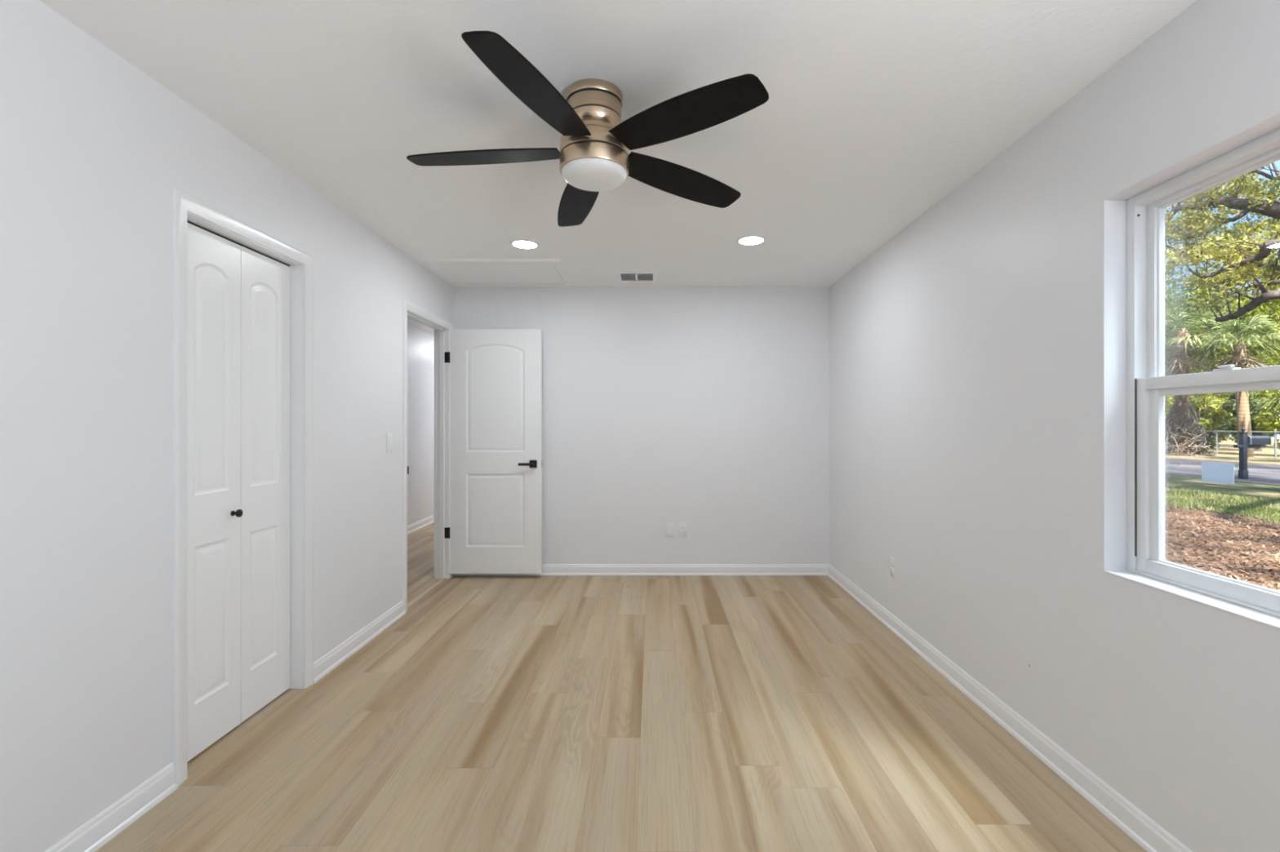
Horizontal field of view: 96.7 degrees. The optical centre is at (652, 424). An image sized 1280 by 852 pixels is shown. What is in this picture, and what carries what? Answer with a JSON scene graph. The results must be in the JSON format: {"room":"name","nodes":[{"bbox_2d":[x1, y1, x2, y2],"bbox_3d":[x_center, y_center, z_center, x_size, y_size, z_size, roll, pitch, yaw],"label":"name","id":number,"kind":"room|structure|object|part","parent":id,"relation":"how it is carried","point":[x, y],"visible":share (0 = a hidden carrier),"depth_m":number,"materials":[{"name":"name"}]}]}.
{"room":"empty bedroom","nodes":[
{"label":"empty bedroom","id":0,"kind":"room"},
{"bbox_2d":[0,0,453,851],"bbox_3d":[-1.742,0.055,2.070,0.115,2.440,5.740,0,0,0],"label":"wall","id":1,"kind":"structure","parent":0,"point":[94,149],"depth_m":1.77,"materials":[{"name":"white paint"}]},
{"bbox_2d":[44,762,177,851],"bbox_3d":[-1.675,1.229,0.597,0.021,0.092,2.793,0,0,0],"label":"baseboard","id":2,"kind":"structure","parent":1,"relation":"attached to","point":[92,835],"depth_m":1.79,"materials":[{"name":"white wood"}]},
{"bbox_2d":[187,221,290,761],"bbox_3d":[-1.742,0.250,2.397,0.066,2.032,0.687,0,0,0],"label":"door","id":3,"kind":"structure","parent":1,"relation":"in","point":[239,295],"depth_m":2.39,"materials":[{"name":"white wood"}]},
{"bbox_3d":[-1.727,0.369,2.362,0.036,0.033,0.033,0,0,0],"label":"knob","id":4,"kind":"part","parent":3,"relation":"part of","materials":[{"name":"black metal"}]},
{"bbox_2d":[172,188,313,786],"bbox_3d":[-1.677,0.224,2.397,0.016,2.102,0.809,0,0,0],"label":"trim","id":5,"kind":"structure","parent":1,"relation":"attached to","point":[183,203],"depth_m":2.04,"materials":[{"name":"white wood"}]},
{"bbox_2d":[187,212,303,688],"bbox_3d":[-1.742,0.252,2.397,0.116,2.046,0.697,0,0,0],"label":"trim","id":6,"kind":"structure","parent":1,"relation":"attached to","point":[296,268],"depth_m":2.74,"materials":[{"name":"white wood"}]},
{"bbox_2d":[313,600,405,683],"bbox_3d":[-1.675,1.229,3.316,0.021,0.092,1.028,0,0,0],"label":"baseboard","id":7,"kind":"structure","parent":1,"relation":"attached to","point":[331,660],"depth_m":3.20,"materials":[{"name":"white wood"}]},
{"bbox_2d":[386,433,392,452],"bbox_3d":[-1.680,0.115,3.635,0.010,0.120,0.072,0,0,0],"label":"light switch","id":8,"kind":"object","parent":1,"relation":"attached to","point":[389,436],"visible":1,"depth_m":3.62,"materials":[{"name":"white plastic"}]},
{"bbox_2d":[407,577,446,608],"bbox_3d":[-1.725,1.271,4.293,0.050,0.008,0.805,0,0,0],"label":"threshold","id":9,"kind":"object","parent":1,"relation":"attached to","point":[432,587],"depth_m":4.30,"materials":[{"name":"beige wood"}]},
{"bbox_2d":[402,299,453,612],"bbox_3d":[-1.677,0.216,4.293,0.016,2.117,0.927,0,0,0],"label":"trim","id":10,"kind":"structure","parent":1,"relation":"attached to","point":[406,305],"depth_m":3.86,"materials":[{"name":"white wood"}]},
{"bbox_2d":[407,310,448,579],"bbox_3d":[-1.742,0.244,4.293,0.116,2.061,0.815,0,0,0],"label":"trim","id":11,"kind":"structure","parent":1,"relation":"attached to","point":[442,334],"depth_m":4.70,"materials":[{"name":"white wood"}]},
{"bbox_2d":[434,329,435,578],"bbox_3d":[-1.808,0.216,4.293,0.016,2.117,0.927,0,0,0],"label":"trim","id":12,"kind":"structure","parent":1,"relation":"attached to","point":[434,330],"depth_m":4.70,"materials":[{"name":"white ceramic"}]},
{"bbox_2d":[444,328,542,573],"bbox_3d":[-1.317,0.224,4.691,0.805,2.022,0.093,0,0,0],"label":"door","id":13,"kind":"structure","parent":1,"relation":"in","point":[495,527],"depth_m":4.70,"materials":[{"name":"white wood"}]},
{"bbox_3d":[-1.038,0.327,4.670,0.125,0.022,0.049,0,0,0],"label":"lever","id":14,"kind":"part","parent":13,"relation":"part of","materials":[{"name":"black metal"}]},
{"bbox_3d":[-0.988,0.327,4.699,0.062,0.062,0.009,0,0,0],"label":"handle","id":15,"kind":"part","parent":13,"relation":"part of","materials":[{"name":"black metal"}]},
{"bbox_2d":[407,324,434,525],"bbox_3d":[-2.920,0.055,6.300,0.100,2.440,6.400,0,0,0],"label":"wall","id":16,"kind":"structure","parent":0,"point":[420,344],"depth_m":7.04,"materials":[{"name":"white paint"}]},
{"bbox_2d":[407,515,434,533],"bbox_3d":[-2.860,1.229,6.300,0.021,0.092,6.400,0,0,0],"label":"baseboard","id":17,"kind":"structure","parent":16,"relation":"attached to","point":[418,525],"depth_m":7.00,"materials":[{"name":"white wood"}]},
{"bbox_2d":[39,0,1196,335],"bbox_3d":[-0.700,-1.215,4.350,4.800,0.100,10.500,0,0,0],"label":"ceiling","id":18,"kind":"structure","parent":0,"point":[875,112],"depth_m":2.02,"materials":[{"name":"white paint"}]},
{"bbox_2d":[422,258,574,286],"bbox_3d":[-1.136,-1.157,4.370,0.972,0.017,0.730,0,0,0],"label":"attic hatch","id":19,"kind":"object","parent":18,"relation":"attached to","point":[461,272],"visible":1,"depth_m":4.30,"materials":[{"name":"white paint"}]},
{"bbox_3d":[-1.136,-1.160,4.369,0.828,0.010,0.584,0,0,0],"label":"panel","id":20,"kind":"part","parent":19,"relation":"part of","materials":[{"name":"white paint"}]},
{"bbox_2d":[510,240,539,248],"bbox_3d":[-0.827,-1.162,3.676,0.184,0.006,0.184,0,0,0],"label":"recessed light","id":21,"kind":"object","parent":18,"relation":"in","point":[521,244],"visible":1,"depth_m":3.67,"materials":[{"name":"white plastic"}]},
{"bbox_2d":[406,31,768,226],"bbox_3d":[-0.254,-1.008,2.021,1.229,0.313,1.274,0,0,0],"label":"ceiling fan","id":22,"kind":"object","parent":18,"relation":"attached to","point":[593,157],"visible":1,"depth_m":1.91,"materials":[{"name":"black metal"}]},
{"bbox_3d":[-0.596,-0.954,2.031,0.544,0.044,0.154,0,0,0],"label":"blade","id":23,"kind":"part","parent":22,"relation":"part of","materials":[{"name":"black wood"}]},
{"bbox_3d":[-0.343,-0.965,1.649,0.153,0.036,0.543,0,0,20],"label":"blade","id":24,"kind":"part","parent":22,"relation":"part of","materials":[{"name":"black wood"}]},
{"bbox_3d":[-0.312,-0.944,2.391,0.153,0.060,0.543,0,0,-16],"label":"blade","id":25,"kind":"part","parent":22,"relation":"part of","materials":[{"name":"black wood"}]},
{"bbox_3d":[-0.207,-0.872,2.015,0.229,0.040,0.229,0,0,0],"label":"lamp shade","id":26,"kind":"part","parent":22,"relation":"part of","materials":[{"name":"white glass"}]},
{"bbox_3d":[0.118,-0.948,2.231,0.543,0.058,0.153,0,0,-34],"label":"blade","id":27,"kind":"part","parent":22,"relation":"part of","materials":[{"name":"black wood"}]},
{"bbox_3d":[0.099,-0.962,1.773,0.543,0.042,0.153,0,0,38],"label":"blade","id":28,"kind":"part","parent":22,"relation":"part of","materials":[{"name":"black wood"}]},
{"bbox_2d":[617,271,656,282],"bbox_3d":[-0.123,-1.162,4.492,0.303,0.006,0.295,0,0,0],"label":"ceiling vent","id":29,"kind":"object","parent":18,"relation":"in","point":[619,273],"visible":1,"depth_m":4.48,"materials":[{"name":"white metal"}]},
{"bbox_2d":[736,235,765,245],"bbox_3d":[0.622,-1.162,3.597,0.184,0.006,0.184,0,0,0],"label":"recessed light","id":30,"kind":"object","parent":18,"relation":"in","point":[753,240],"visible":1,"depth_m":3.59,"materials":[{"name":"white plastic"}]},
{"bbox_2d":[95,522,1146,851],"bbox_3d":[-0.700,1.335,4.350,4.800,0.120,10.500,0,0,0],"label":"floor","id":31,"kind":"structure","parent":0,"point":[497,713],"depth_m":2.27,"materials":[{"name":"brown wood"}]},
{"bbox_2d":[453,287,829,564],"bbox_3d":[-0.095,0.055,4.880,3.180,2.440,0.120,0,0,0],"label":"wall","id":32,"kind":"structure","parent":0,"point":[705,409],"depth_m":4.82,"materials":[{"name":"white paint"}]},
{"bbox_2d":[453,564,828,575],"bbox_3d":[-0.095,1.229,4.809,3.180,0.092,0.021,0,0,0],"label":"baseboard","id":33,"kind":"structure","parent":32,"relation":"attached to","point":[547,569],"depth_m":4.81,"materials":[{"name":"white wood"}]},
{"bbox_2d":[665,523,674,536],"bbox_3d":[0.143,0.892,4.813,0.072,0.116,0.014,0,0,0],"label":"cable plate","id":34,"kind":"object","parent":32,"relation":"attached to","point":[669,527],"visible":1,"depth_m":4.81,"materials":[{"name":"white plastic"}]},
{"bbox_2d":[678,523,686,536],"bbox_3d":[0.253,0.892,4.816,0.072,0.116,0.009,0,0,0],"label":"power outlet","id":35,"kind":"object","parent":32,"relation":"attached to","point":[682,526],"visible":1,"depth_m":4.81,"materials":[{"name":"white plastic"}]},
{"bbox_2d":[829,0,1279,851],"bbox_3d":[1.597,0.055,2.070,0.205,2.440,5.740,0,0,0],"label":"wall","id":36,"kind":"structure","parent":0,"point":[966,350],"depth_m":2.14,"materials":[{"name":"white paint"}]},
{"bbox_2d":[889,556,895,577],"bbox_3d":[1.491,0.887,3.535,0.008,0.116,0.072,0,0,0],"label":"power outlet","id":37,"kind":"object","parent":36,"relation":"attached to","point":[892,561],"visible":1,"depth_m":3.53,"materials":[{"name":"white plastic"}]},
{"bbox_2d":[827,564,1192,851],"bbox_3d":[1.484,1.229,2.010,0.021,0.092,5.620,0,0,0],"label":"baseboard","id":38,"kind":"structure","parent":36,"relation":"attached to","point":[1147,833],"depth_m":2.18,"materials":[{"name":"white wood"}]},
{"bbox_2d":[1102,111,1279,630],"bbox_3d":[1.576,-0.129,1.429,0.168,1.238,0.920,0,0,0],"label":"window","id":39,"kind":"structure","parent":36,"relation":"in","point":[1135,384],"depth_m":1.82,"materials":[{"name":"white paint"}]},
{"bbox_3d":[1.588,0.162,1.429,0.032,0.622,0.841,0,0,0],"label":"sash","id":40,"kind":"part","parent":39,"relation":"part of","materials":[{"name":"white plastic"}]},
{"bbox_3d":[1.622,-0.411,1.429,0.032,0.603,0.844,0,0,0],"label":"sash","id":41,"kind":"part","parent":39,"relation":"part of","materials":[{"name":"white plastic"}]},
{"label":"outside","id":42,"kind":"structure","parent":0,"visible":0},
{"bbox_2d":[1164,474,1279,523],"bbox_3d":[11.475,1.525,17.000,5.450,0.300,46.000,0,0,0],"label":"lawn","id":43,"kind":"structure","parent":42,"point":[1269,491],"depth_m":12.21,"materials":[{"name":"plant"}]},
{"bbox_2d":[1201,462,1234,484],"bbox_3d":[12.863,1.202,12.951,0.012,0.645,0.610,0,0,-14],"label":"sign","id":44,"kind":"object","parent":43,"relation":"on","point":[1217,473],"visible":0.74,"depth_m":12.93,"materials":[{"name":"white plastic"}]},
{"bbox_2d":[1164,162,1279,322],"bbox_3d":[11.491,-2.816,7.566,7.528,8.681,16.651,0,0,31],"label":"oak tree","id":45,"kind":"object","parent":43,"relation":"on","point":[1243,261],"visible":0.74,"depth_m":10.47,"materials":[{"name":"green plant"}]},
{"bbox_2d":[1164,485,1279,524],"bbox_3d":[9.839,1.337,11.375,2.796,0.075,11.274,0,0,0],"label":"grass","id":46,"kind":"structure","parent":43,"relation":"on","point":[1247,506],"depth_m":9.71,"materials":[{"name":"green plant"}]},
{"bbox_2d":[1233,427,1271,479],"bbox_3d":[15.203,0.780,14.450,0.805,1.390,0.191,0,0,0],"label":"mailbox","id":47,"kind":"object","parent":43,"relation":"on","point":[1246,442],"visible":0.96,"depth_m":14.40,"materials":[{"name":"black plastic"}]},
{"bbox_3d":[15.000,0.838,14.450,0.136,1.275,0.136,0,0,0],"label":"post","id":48,"kind":"part","parent":47,"relation":"part of","materials":[{"name":"black plastic"}]},
{"bbox_3d":[15.100,0.555,14.450,0.600,0.080,0.100,0,0,0],"label":"arm","id":49,"kind":"part","parent":47,"relation":"part of","materials":[{"name":"black plastic"}]},
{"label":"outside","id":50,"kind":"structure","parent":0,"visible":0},
{"bbox_2d":[1164,505,1279,591],"bbox_3d":[5.225,1.525,17.000,7.050,0.300,46.000,0,0,0],"label":"mulch","id":51,"kind":"object","parent":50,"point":[1191,553],"depth_m":6.50,"materials":[{"name":"brown plant"}]},
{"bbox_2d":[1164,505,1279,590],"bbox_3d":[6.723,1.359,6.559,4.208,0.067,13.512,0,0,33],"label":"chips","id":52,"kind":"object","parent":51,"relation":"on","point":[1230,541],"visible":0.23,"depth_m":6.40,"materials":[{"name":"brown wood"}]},
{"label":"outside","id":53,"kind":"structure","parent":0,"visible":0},
{"bbox_2d":[1164,437,1279,465],"bbox_3d":[40.700,1.525,37.000,38.600,0.300,86.000,0,0,0],"label":"verge","id":54,"kind":"structure","parent":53,"point":[1262,459],"depth_m":24.91,"materials":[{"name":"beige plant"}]},
{"bbox_2d":[1164,395,1174,446],"bbox_3d":[27.443,-0.283,30.634,2.320,3.577,2.237,0,0,0],"label":"shrub","id":55,"kind":"object","parent":54,"relation":"on","point":[1168,401],"visible":0.11,"depth_m":30.12,"materials":[{"name":"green plant"}]},
{"bbox_2d":[1164,277,1208,404],"bbox_3d":[30.848,-3.921,35.500,5.197,10.818,4.922,0,0,-21],"label":"tree","id":56,"kind":"object","parent":54,"relation":"on","point":[1168,291],"visible":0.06,"depth_m":34.12,"materials":[{"name":"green plant"}]},
{"bbox_2d":[1170,393,1233,452],"bbox_3d":[27.405,-0.207,28.420,2.597,3.280,2.626,0,0,0],"label":"shrub","id":57,"kind":"object","parent":54,"relation":"on","point":[1210,420],"visible":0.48,"depth_m":27.85,"materials":[{"name":"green plant"}]},
{"bbox_2d":[1164,266,1243,444],"bbox_3d":[37.749,-4.616,38.993,5.981,12.207,6.254,0,0,37],"label":"tree","id":58,"kind":"object","parent":54,"relation":"on","point":[1200,272],"visible":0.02,"depth_m":38.30,"materials":[{"name":"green plant"}]},
{"bbox_2d":[1164,293,1246,453],"bbox_3d":[24.021,-2.215,25.591,4.568,7.380,4.596,0,0,0],"label":"palm tree","id":59,"kind":"object","parent":54,"relation":"on","point":[1182,349],"visible":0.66,"depth_m":25.36,"materials":[{"name":"green plant"}]},
{"bbox_2d":[1164,394,1217,456],"bbox_3d":[23.861,-0.727,25.689,2.229,4.230,2.160,0,0,-19],"label":"vines","id":60,"kind":"object","parent":59,"relation":"attached to","point":[1170,429],"visible":0.85,"depth_m":25.41,"materials":[{"name":"plant"}]},
{"bbox_2d":[1167,431,1279,457],"bbox_3d":[25.400,0.880,26.005,0.057,1.190,24.013,0,0,0],"label":"fence","id":61,"kind":"object","parent":54,"relation":"on","point":[1216,438],"visible":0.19,"depth_m":24.90,"materials":[{"name":"silver metal"}]},
{"bbox_3d":[25.400,0.880,25.616,0.057,1.190,0.057,0,0,0],"label":"post","id":62,"kind":"part","parent":61,"relation":"part of","materials":[{"name":"silver metal"}]},
{"bbox_3d":[25.400,0.315,26.000,0.048,0.048,24.000,0,0,0],"label":"rail","id":63,"kind":"part","parent":61,"relation":"part of","materials":[{"name":"silver metal"}]},
{"bbox_3d":[25.400,0.880,23.196,0.057,1.190,0.057,0,0,0],"label":"post","id":64,"kind":"part","parent":61,"relation":"part of","materials":[{"name":"silver metal"}]},
{"bbox_2d":[1180,312,1279,458],"bbox_3d":[24.197,-1.582,23.522,3.898,6.113,3.759,0,0,0],"label":"palm tree","id":65,"kind":"object","parent":54,"relation":"on","point":[1238,345],"visible":0.84,"depth_m":23.17,"materials":[{"name":"green plant"}]},
{"bbox_2d":[1186,244,1279,451],"bbox_3d":[31.023,-3.959,29.340,4.593,10.894,4.971,0,0,-26],"label":"tree","id":66,"kind":"object","parent":54,"relation":"on","point":[1273,312],"visible":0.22,"depth_m":28.87,"materials":[{"name":"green plant"}]},
{"bbox_2d":[1214,391,1274,448],"bbox_3d":[27.379,-0.188,26.309,2.003,3.240,2.089,0,0,44],"label":"shrub","id":67,"kind":"object","parent":54,"relation":"on","point":[1230,424],"visible":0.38,"depth_m":26.12,"materials":[{"name":"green plant"}]},
{"bbox_2d":[1243,389,1279,439],"bbox_3d":[23.786,-0.600,20.192,4.084,4.150,3.779,0,0,-25],"label":"palm tree","id":68,"kind":"object","parent":54,"relation":"on","point":[1277,403],"visible":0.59,"depth_m":21.04,"materials":[{"name":"green plant"}]},
{"bbox_2d":[1252,389,1279,448],"bbox_3d":[27.485,-0.103,24.431,2.319,3.073,2.513,0,0,0],"label":"shrub","id":69,"kind":"object","parent":54,"relation":"on","point":[1269,424],"visible":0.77,"depth_m":24.85,"materials":[{"name":"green plant"}]},
{"bbox_2d":[1259,251,1279,366],"bbox_3d":[37.396,-4.610,32.414,5.560,12.195,6.334,0,0,-34],"label":"tree","id":70,"kind":"object","parent":54,"relation":"on","point":[1276,364],"visible":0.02,"depth_m":32.50,"materials":[{"name":"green plant"}]},
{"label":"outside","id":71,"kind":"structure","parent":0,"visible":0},
{"bbox_2d":[1164,457,1279,484],"bbox_3d":[17.800,1.535,27.000,7.200,0.300,66.000,0,0,0],"label":"road","id":72,"kind":"structure","parent":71,"point":[1257,473],"depth_m":17.40,"materials":[{"name":"grey asphalt"}]}
]}

